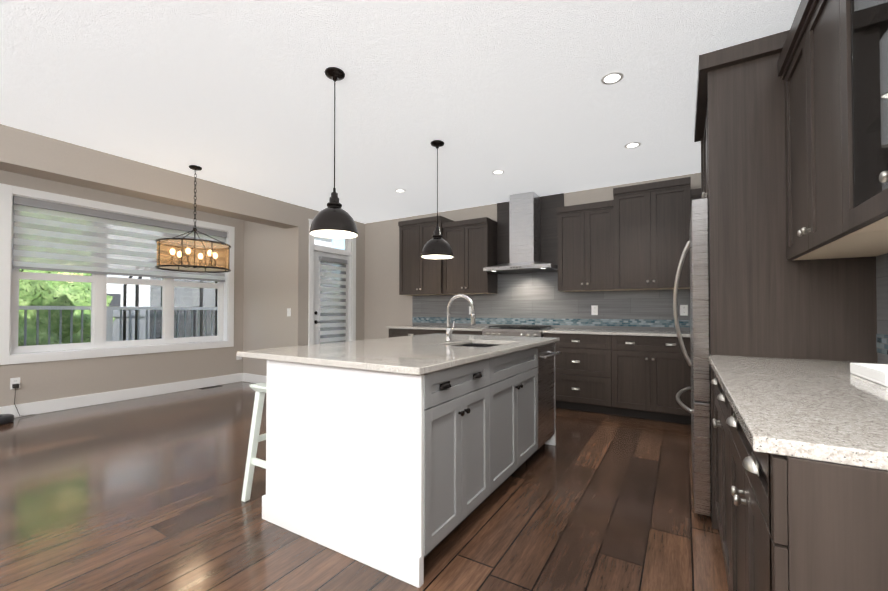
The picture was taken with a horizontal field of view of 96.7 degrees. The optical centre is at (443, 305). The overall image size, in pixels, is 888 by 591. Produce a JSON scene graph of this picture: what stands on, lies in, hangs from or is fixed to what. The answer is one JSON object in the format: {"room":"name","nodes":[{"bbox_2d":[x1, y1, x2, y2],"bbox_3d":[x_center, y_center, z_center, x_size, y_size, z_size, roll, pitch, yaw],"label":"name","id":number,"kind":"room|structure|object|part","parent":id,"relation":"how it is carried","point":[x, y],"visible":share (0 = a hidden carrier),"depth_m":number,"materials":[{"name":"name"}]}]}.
{"room":"kitchen","nodes":[
{"label":"kitchen","id":0,"kind":"room"},
{"bbox_2d":[0,170,243,406],"bbox_3d":[-5.079,-0.144,3.676,0.150,2.700,6.650,-1,-1,31],"label":"wall","id":1,"kind":"structure","parent":0,"point":[47,380],"depth_m":5.07,"materials":[{"name":"paint"}]},
{"bbox_2d":[10,377,34,415],"bbox_3d":[-4.581,0.998,4.295,0.042,0.426,0.188,-1,-1,31],"label":"outlet","id":2,"kind":"object","parent":1,"relation":"attached to","point":[14,380],"depth_m":4.25,"materials":[{"name":"white plastic"}]},
{"bbox_3d":[-4.574,1.030,4.299,0.034,0.362,0.172,-1,-1,31],"label":"electrical outlet with charger","id":3,"kind":"part","parent":2,"relation":"part of","materials":[{"name":"plastic"}]},
{"bbox_2d":[0,183,234,364],"bbox_3d":[-4.095,-0.311,5.281,0.163,1.920,2.550,-1,-1,31],"label":"window","id":4,"kind":"structure","parent":1,"relation":"in","point":[7,193],"depth_m":4.94,"materials":[{"name":"white"}]},
{"bbox_2d":[13,196,226,281],"bbox_3d":[-4.079,-0.645,5.276,0.080,1.048,2.330,-1,-1,31],"label":"window blind","id":5,"kind":"object","parent":4,"relation":"attached to","point":[52,236],"visible":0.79,"depth_m":4.90,"materials":[{"name":"grey fabric"}]},
{"bbox_2d":[0,373,242,417],"bbox_3d":[-4.999,1.135,3.626,0.016,0.139,6.619,-1,-1,31],"label":"baseboard","id":6,"kind":"structure","parent":1,"relation":"attached to","point":[40,407],"depth_m":4.97,"materials":[{"name":"white wood"}]},
{"bbox_2d":[243,220,291,375],"bbox_3d":[-2.804,-0.106,6.273,1.350,2.700,0.150,-1,-1,31],"label":"wall","id":7,"kind":"structure","parent":0,"point":[267,279],"depth_m":6.18,"materials":[{"name":"paint"}]},
{"bbox_2d":[243,373,266,383],"bbox_3d":[-2.700,1.171,6.095,1.333,0.139,0.013,-1,-1,31],"label":"baseboard","id":8,"kind":"structure","parent":7,"relation":"attached to","point":[252,378],"depth_m":6.28,"materials":[{"name":"white wood"}]},
{"bbox_2d":[287,308,290,315],"bbox_3d":[-2.311,0.108,5.877,0.075,0.120,0.009,-1,-1,31],"label":"light switch","id":9,"kind":"object","parent":7,"relation":"attached to","point":[288,311],"visible":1,"depth_m":5.87,"materials":[{"name":"white plastic"}]},
{"bbox_2d":[291,206,364,346],"bbox_3d":[-1.836,-0.104,6.423,0.150,2.700,1.410,-1,-1,31],"label":"wall","id":10,"kind":"structure","parent":0,"point":[300,285],"depth_m":5.88,"materials":[{"name":"paint"}]},
{"bbox_2d":[314,238,347,251],"bbox_3d":[-1.853,-1.029,6.418,0.040,0.266,0.776,-1,-1,31],"label":"window","id":11,"kind":"structure","parent":10,"relation":"in","point":[346,245],"depth_m":6.47,"materials":[{"name":"white"}]},
{"bbox_2d":[314,251,348,343],"bbox_3d":[-1.838,0.205,6.391,0.156,2.079,0.778,-1,-1,31],"label":"patio door","id":12,"kind":"structure","parent":10,"relation":"in","point":[317,254],"depth_m":6.16,"materials":[{"name":"white paint"},{"name":"glass"},{"name":"black metal"}]},
{"bbox_2d":[308,219,355,344],"bbox_3d":[-1.836,-0.023,6.393,0.176,2.536,1.014,-1,-1,31],"label":"door frame","id":13,"kind":"structure","parent":10,"relation":"attached to","point":[351,253],"depth_m":6.50,"materials":[{"name":"white wood"}]},
{"bbox_2d":[319,256,347,343],"bbox_3d":[-1.781,0.054,6.358,0.060,1.618,0.554,-1,-1,31],"label":"door blind","id":14,"kind":"object","parent":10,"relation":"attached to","point":[332,300],"visible":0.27,"depth_m":6.34,"materials":[{"name":"grey fabric"}]},
{"bbox_2d":[0,381,728,590],"bbox_3d":[-1.686,1.238,2.425,7.230,0.100,8.360,-1,-1,31],"label":"floor","id":15,"kind":"structure","parent":0,"point":[141,494],"depth_m":2.21,"materials":[{"name":"brown wood"}]},
{"bbox_2d":[0,414,13,424],"bbox_3d":[-4.580,1.171,4.027,0.260,0.078,0.260,-1,-1,31],"label":"robot vacuum","id":16,"kind":"object","parent":15,"relation":"on","point":[6,418],"visible":1,"depth_m":4.04,"materials":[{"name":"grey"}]},
{"bbox_2d":[199,385,221,388],"bbox_3d":[-3.508,1.237,5.949,0.100,0.004,0.300,-1,-1,31],"label":"floor vent","id":17,"kind":"object","parent":15,"relation":"in","point":[211,387],"visible":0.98,"depth_m":5.92,"materials":[{"name":"grey metal"}]},
{"bbox_2d":[241,383,266,501],"bbox_3d":[-0.987,0.839,2.522,0.286,0.699,0.465,-1,-1,31],"label":"stool","id":18,"kind":"object","parent":15,"relation":"on","point":[255,438],"visible":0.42,"depth_m":2.40,"materials":[{"name":"white wood"}]},
{"bbox_2d":[262,342,555,587],"bbox_3d":[-0.010,0.748,2.791,1.092,0.889,2.058,-1,-1,31],"label":"kitchen island","id":19,"kind":"object","parent":15,"relation":"on","point":[400,476],"visible":0.9,"depth_m":1.91,"materials":[{"name":"grey paint"}]},
{"bbox_2d":[237,333,558,374],"bbox_3d":[-0.093,0.289,2.839,1.271,0.030,2.125,-1,-1,31],"label":"island countertop","id":20,"kind":"structure","parent":19,"relation":"on","point":[420,354],"depth_m":2.25,"materials":[{"name":"stone"}]},
{"bbox_2d":[445,294,475,340],"bbox_3d":[0.130,0.096,2.977,0.256,0.357,0.093,-1,-1,31],"label":"faucet","id":21,"kind":"object","parent":20,"relation":"on","point":[449,330],"visible":1,"depth_m":2.99,"materials":[{"name":"silver metal"}]},
{"bbox_2d":[457,343,497,347],"bbox_3d":[0.245,0.400,2.846,0.406,0.189,0.596,-1,-1,31],"label":"island sink","id":22,"kind":"object","parent":20,"relation":"in","point":[477,345],"depth_m":3.15,"materials":[{"name":"silver metal"}]},
{"bbox_2d":[389,328,436,337],"bbox_3d":[-0.302,0.794,5.942,0.858,0.888,0.618,-1,-1,31],"label":"base cabinet","id":23,"kind":"object","parent":15,"relation":"on","point":[392,332],"depth_m":5.72,"materials":[{"name":"brown wood"}]},
{"bbox_2d":[437,330,481,334],"bbox_3d":[0.341,0.788,5.552,0.765,0.888,0.618,-1,-1,31],"label":"base cabinet","id":24,"kind":"object","parent":15,"relation":"on","point":[438,331],"depth_m":5.25,"materials":[{"name":"brown wood"}]},
{"bbox_2d":[482,325,555,336],"bbox_3d":[0.969,0.738,5.097,0.768,0.937,0.692,-1,-1,31],"label":"range","id":25,"kind":"object","parent":15,"relation":"on","point":[520,330],"visible":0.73,"depth_m":4.90,"materials":[{"name":"silver metal"}]},
{"bbox_2d":[526,342,559,460],"bbox_3d":[0.602,0.757,3.317,0.646,0.886,0.447,-1,-1,31],"label":"dishwasher","id":26,"kind":"object","parent":15,"relation":"on","point":[546,403],"visible":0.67,"depth_m":3.16,"materials":[{"name":"silver metal"}]},
{"bbox_2d":[543,333,616,414],"bbox_3d":[1.684,0.776,4.739,0.814,0.888,0.618,-1,-1,31],"label":"base cabinet","id":27,"kind":"object","parent":15,"relation":"on","point":[586,364],"depth_m":4.44,"materials":[{"name":"brown wood"}]},
{"bbox_2d":[386,325,689,336],"bbox_3d":[1.250,0.320,4.994,4.553,0.030,0.643,-1,-1,31],"label":"countertop","id":28,"kind":"structure","parent":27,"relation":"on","point":[609,332],"depth_m":4.59,"materials":[{"name":"stone"}]},
{"bbox_2d":[617,335,690,424],"bbox_3d":[2.327,0.770,4.349,0.809,0.888,0.618,-1,-1,31],"label":"base cabinet","id":29,"kind":"object","parent":15,"relation":"on","point":[645,377],"depth_m":4.09,"materials":[{"name":"brown wood"}]},
{"bbox_2d":[673,198,711,519],"bbox_3d":[1.855,0.305,2.410,0.784,1.764,0.926,-1,-1,31],"label":"fridge","id":30,"kind":"object","parent":15,"relation":"on","point":[698,362],"visible":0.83,"depth_m":2.15,"materials":[{"name":"silver metal"}]},
{"bbox_2d":[711,373,722,550],"bbox_3d":[1.471,0.730,1.556,0.618,0.888,0.863,-1,-1,31],"label":"base cabinet","id":31,"kind":"object","parent":15,"relation":"on","point":[717,421],"depth_m":1.89,"materials":[{"name":"brown wood"}]},
{"bbox_2d":[708,355,887,470],"bbox_3d":[1.267,0.265,1.253,0.646,0.030,1.605,-1,-1,31],"label":"countertop","id":32,"kind":"structure","parent":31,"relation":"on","point":[832,411],"depth_m":0.95,"materials":[{"name":"stone"}]},
{"bbox_2d":[850,363,887,385],"bbox_3d":[1.514,0.230,1.285,0.200,0.040,0.300,-1,-1,31],"label":"tray","id":33,"kind":"object","parent":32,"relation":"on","point":[877,373],"visible":1,"depth_m":1.35,"materials":[{"name":"white"}]},
{"bbox_2d":[694,30,877,529],"bbox_3d":[1.926,-0.073,2.372,0.673,2.519,1.060,-1,-1,31],"label":"surround panel","id":34,"kind":"object","parent":15,"relation":"on","point":[768,298],"visible":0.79,"depth_m":2.00,"materials":[{"name":"brown wood"}]},
{"bbox_2d":[723,391,887,590],"bbox_3d":[1.084,0.720,0.918,0.618,0.888,0.863,-1,-1,31],"label":"base cabinet","id":35,"kind":"object","parent":15,"relation":"on","point":[787,523],"depth_m":0.70,"materials":[{"name":"brown wood"}]},
{"bbox_2d":[0,0,800,223],"bbox_3d":[-1.686,-1.572,2.466,7.230,0.120,8.360,-1,-1,31],"label":"ceiling","id":36,"kind":"structure","parent":0,"point":[237,94],"depth_m":2.76,"materials":[{"name":"white paint"}]},
{"bbox_2d":[0,124,298,228],"bbox_3d":[-3.988,-1.349,3.033,0.300,0.310,6.650,-1,-1,31],"label":"beam","id":37,"kind":"structure","parent":36,"relation":"attached to","point":[24,152],"depth_m":4.04,"materials":[{"name":"paint"}]},
{"bbox_2d":[155,165,230,272],"bbox_3d":[-2.672,-0.931,4.235,0.688,1.108,0.688,-1,-1,31],"label":"chandelier","id":38,"kind":"object","parent":36,"relation":"hanging from","point":[210,252],"visible":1,"depth_m":4.21,"materials":[{"name":"brown metal"}]},
{"bbox_2d":[309,67,357,238],"bbox_3d":[-0.709,-0.982,2.555,0.308,1.054,0.308,-1,-1,31],"label":"pendant light","id":39,"kind":"object","parent":36,"relation":"hanging from","point":[333,220],"visible":1,"depth_m":2.50,"materials":[{"name":"black metal"}]},
{"bbox_2d":[421,140,453,258],"bbox_3d":[-0.061,-0.967,3.624,0.308,1.054,0.308,-1,-1,31],"label":"pendant light","id":40,"kind":"object","parent":36,"relation":"hanging from","point":[437,246],"visible":1,"depth_m":3.56,"materials":[{"name":"black metal"}]},
{"bbox_2d":[492,170,503,173],"bbox_3d":[0.603,-1.481,4.399,0.140,0.004,0.140,-1,-1,31],"label":"recessed light","id":41,"kind":"object","parent":36,"relation":"in","point":[497,171],"visible":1,"depth_m":4.39,"materials":[{"name":"white"}]},
{"bbox_2d":[601,72,623,83],"bbox_3d":[1.118,-1.507,2.626,0.140,0.004,0.140,-1,-1,31],"label":"recessed light","id":42,"kind":"object","parent":36,"relation":"in","point":[612,77],"visible":1,"depth_m":2.62,"materials":[{"name":"white"}]},
{"bbox_2d":[624,142,640,147],"bbox_3d":[1.761,-1.492,3.686,0.140,0.004,0.140,-1,-1,31],"label":"recessed light","id":43,"kind":"object","parent":36,"relation":"in","point":[632,144],"visible":1,"depth_m":3.69,"materials":[{"name":"white"}]},
{"bbox_2d":[364,173,700,339],"bbox_3d":[1.018,-0.116,5.606,5.880,2.700,0.150,-1,-1,31],"label":"wall","id":44,"kind":"structure","parent":0,"point":[386,304],"depth_m":6.68,"materials":[{"name":"paint"}]},
{"bbox_2d":[398,216,452,295],"bbox_3d":[-0.243,-0.724,6.063,0.818,1.130,0.388,-1,-1,31],"label":"upper cabinet","id":45,"kind":"object","parent":44,"relation":"attached to","point":[418,276],"depth_m":5.92,"materials":[{"name":"brown wood"}]},
{"bbox_2d":[446,217,497,294],"bbox_3d":[0.376,-0.680,5.716,0.715,1.030,0.338,-1,-1,31],"label":"upper cabinet","id":46,"kind":"object","parent":44,"relation":"attached to","point":[473,242],"depth_m":5.55,"materials":[{"name":"brown wood"}]},
{"bbox_2d":[483,191,563,273],"bbox_3d":[1.041,-0.958,5.211,0.946,1.022,0.522,-1,-1,31],"label":"range hood","id":47,"kind":"object","parent":44,"relation":"attached to","point":[524,230],"depth_m":5.23,"materials":[{"name":"silver metal"}]},
{"bbox_3d":[1.171,-0.958,5.426,0.946,1.018,0.019,-1,-1,31],"label":"range hood panel","id":48,"kind":"part","parent":47,"relation":"part of","materials":[{"name":"silver metal"}]},
{"bbox_2d":[412,271,689,330],"bbox_3d":[1.420,-0.070,5.266,4.518,0.757,0.012,-1,-1,31],"label":"tile backsplash","id":49,"kind":"structure","parent":44,"relation":"attached to","point":[535,298],"depth_m":5.25,"materials":[{"name":"tile"}]},
{"bbox_2d":[591,305,597,314],"bbox_3d":[1.894,0.065,4.965,0.075,0.120,0.007,-1,-1,31],"label":"outlet","id":50,"kind":"object","parent":49,"relation":"attached to","point":[594,309],"visible":1,"depth_m":4.96,"materials":[{"name":"white plastic"}]},
{"bbox_2d":[680,305,687,315],"bbox_3d":[2.715,0.058,4.467,0.075,0.120,0.007,-1,-1,31],"label":"outlet","id":51,"kind":"object","parent":49,"relation":"attached to","point":[683,309],"visible":1,"depth_m":4.46,"materials":[{"name":"white plastic"}]},
{"bbox_2d":[557,201,617,291],"bbox_3d":[1.774,-0.692,4.869,0.655,1.030,0.338,-1,-1,31],"label":"upper cabinet","id":52,"kind":"object","parent":44,"relation":"attached to","point":[581,229],"depth_m":4.74,"materials":[{"name":"brown wood"}]},
{"bbox_2d":[606,177,697,290],"bbox_3d":[2.362,-0.757,4.485,0.867,1.150,0.388,-1,-1,31],"label":"upper cabinet","id":53,"kind":"object","parent":44,"relation":"attached to","point":[633,237],"depth_m":4.33,"materials":[{"name":"brown wood"}]},
{"bbox_2d":[698,188,700,198],"bbox_3d":[2.841,-0.701,4.223,0.340,1.030,0.338,-1,-1,31],"label":"upper cabinet","id":54,"kind":"object","parent":44,"relation":"attached to","point":[699,189],"depth_m":4.12,"materials":[{"name":"brown wood"}]},
{"bbox_3d":[1.303,-0.190,0.547,0.150,2.700,8.210,-1,-1,31],"label":"wall","id":55,"kind":"structure","parent":0,"visible":0},
{"bbox_2d":[778,0,887,260],"bbox_3d":[1.600,-0.723,1.501,0.318,0.995,0.858,-1,-1,31],"label":"upper cabinet","id":56,"kind":"object","parent":55,"relation":"attached to","point":[833,65],"depth_m":1.36,"materials":[{"name":"brown wood"}]},
{"bbox_2d":[876,253,887,363],"bbox_3d":[1.539,0.009,1.093,0.012,0.477,1.602,-1,-1,31],"label":"tile backsplash","id":57,"kind":"structure","parent":55,"relation":"attached to","point":[882,304],"depth_m":1.73,"materials":[{"name":"tile"}]},
{"label":"outside","id":58,"kind":"structure","parent":0,"visible":0},
{"bbox_3d":[-19.466,2.056,17.358,38.630,0.200,60.000,-1,-1,31],"label":"ground","id":59,"kind":"structure","parent":58,"visible":0},
{"bbox_2d":[17,269,114,353],"bbox_3d":[-7.642,-0.351,5.731,3.383,4.874,4.524,-1,-1,31],"label":"tree","id":60,"kind":"object","parent":59,"relation":"on","point":[68,301],"depth_m":5.94,"materials":[{"name":"green plant"}]},
{"bbox_2d":[19,306,216,351],"bbox_3d":[-4.391,0.920,7.074,0.090,1.768,32.000,-1,-1,31],"label":"rail","id":61,"kind":"object","parent":59,"relation":"on","point":[108,321],"depth_m":5.95,"materials":[{"name":"black metal"}]},
{"bbox_2d":[113,306,214,346],"bbox_3d":[-8.128,0.930,10.507,0.140,1.848,50.000,-1,-1,31],"label":"fence","id":62,"kind":"object","parent":59,"relation":"on","point":[116,324],"depth_m":10.62,"materials":[{"name":"grey"}]},
{"bbox_2d":[107,236,331,306],"bbox_3d":[-16.314,-2.572,15.517,11.000,8.998,23.000,-1,-1,31],"label":"house","id":63,"kind":"structure","parent":59,"relation":"on","point":[130,297],"depth_m":14.58,"materials":[{"name":"white"}]}
]}

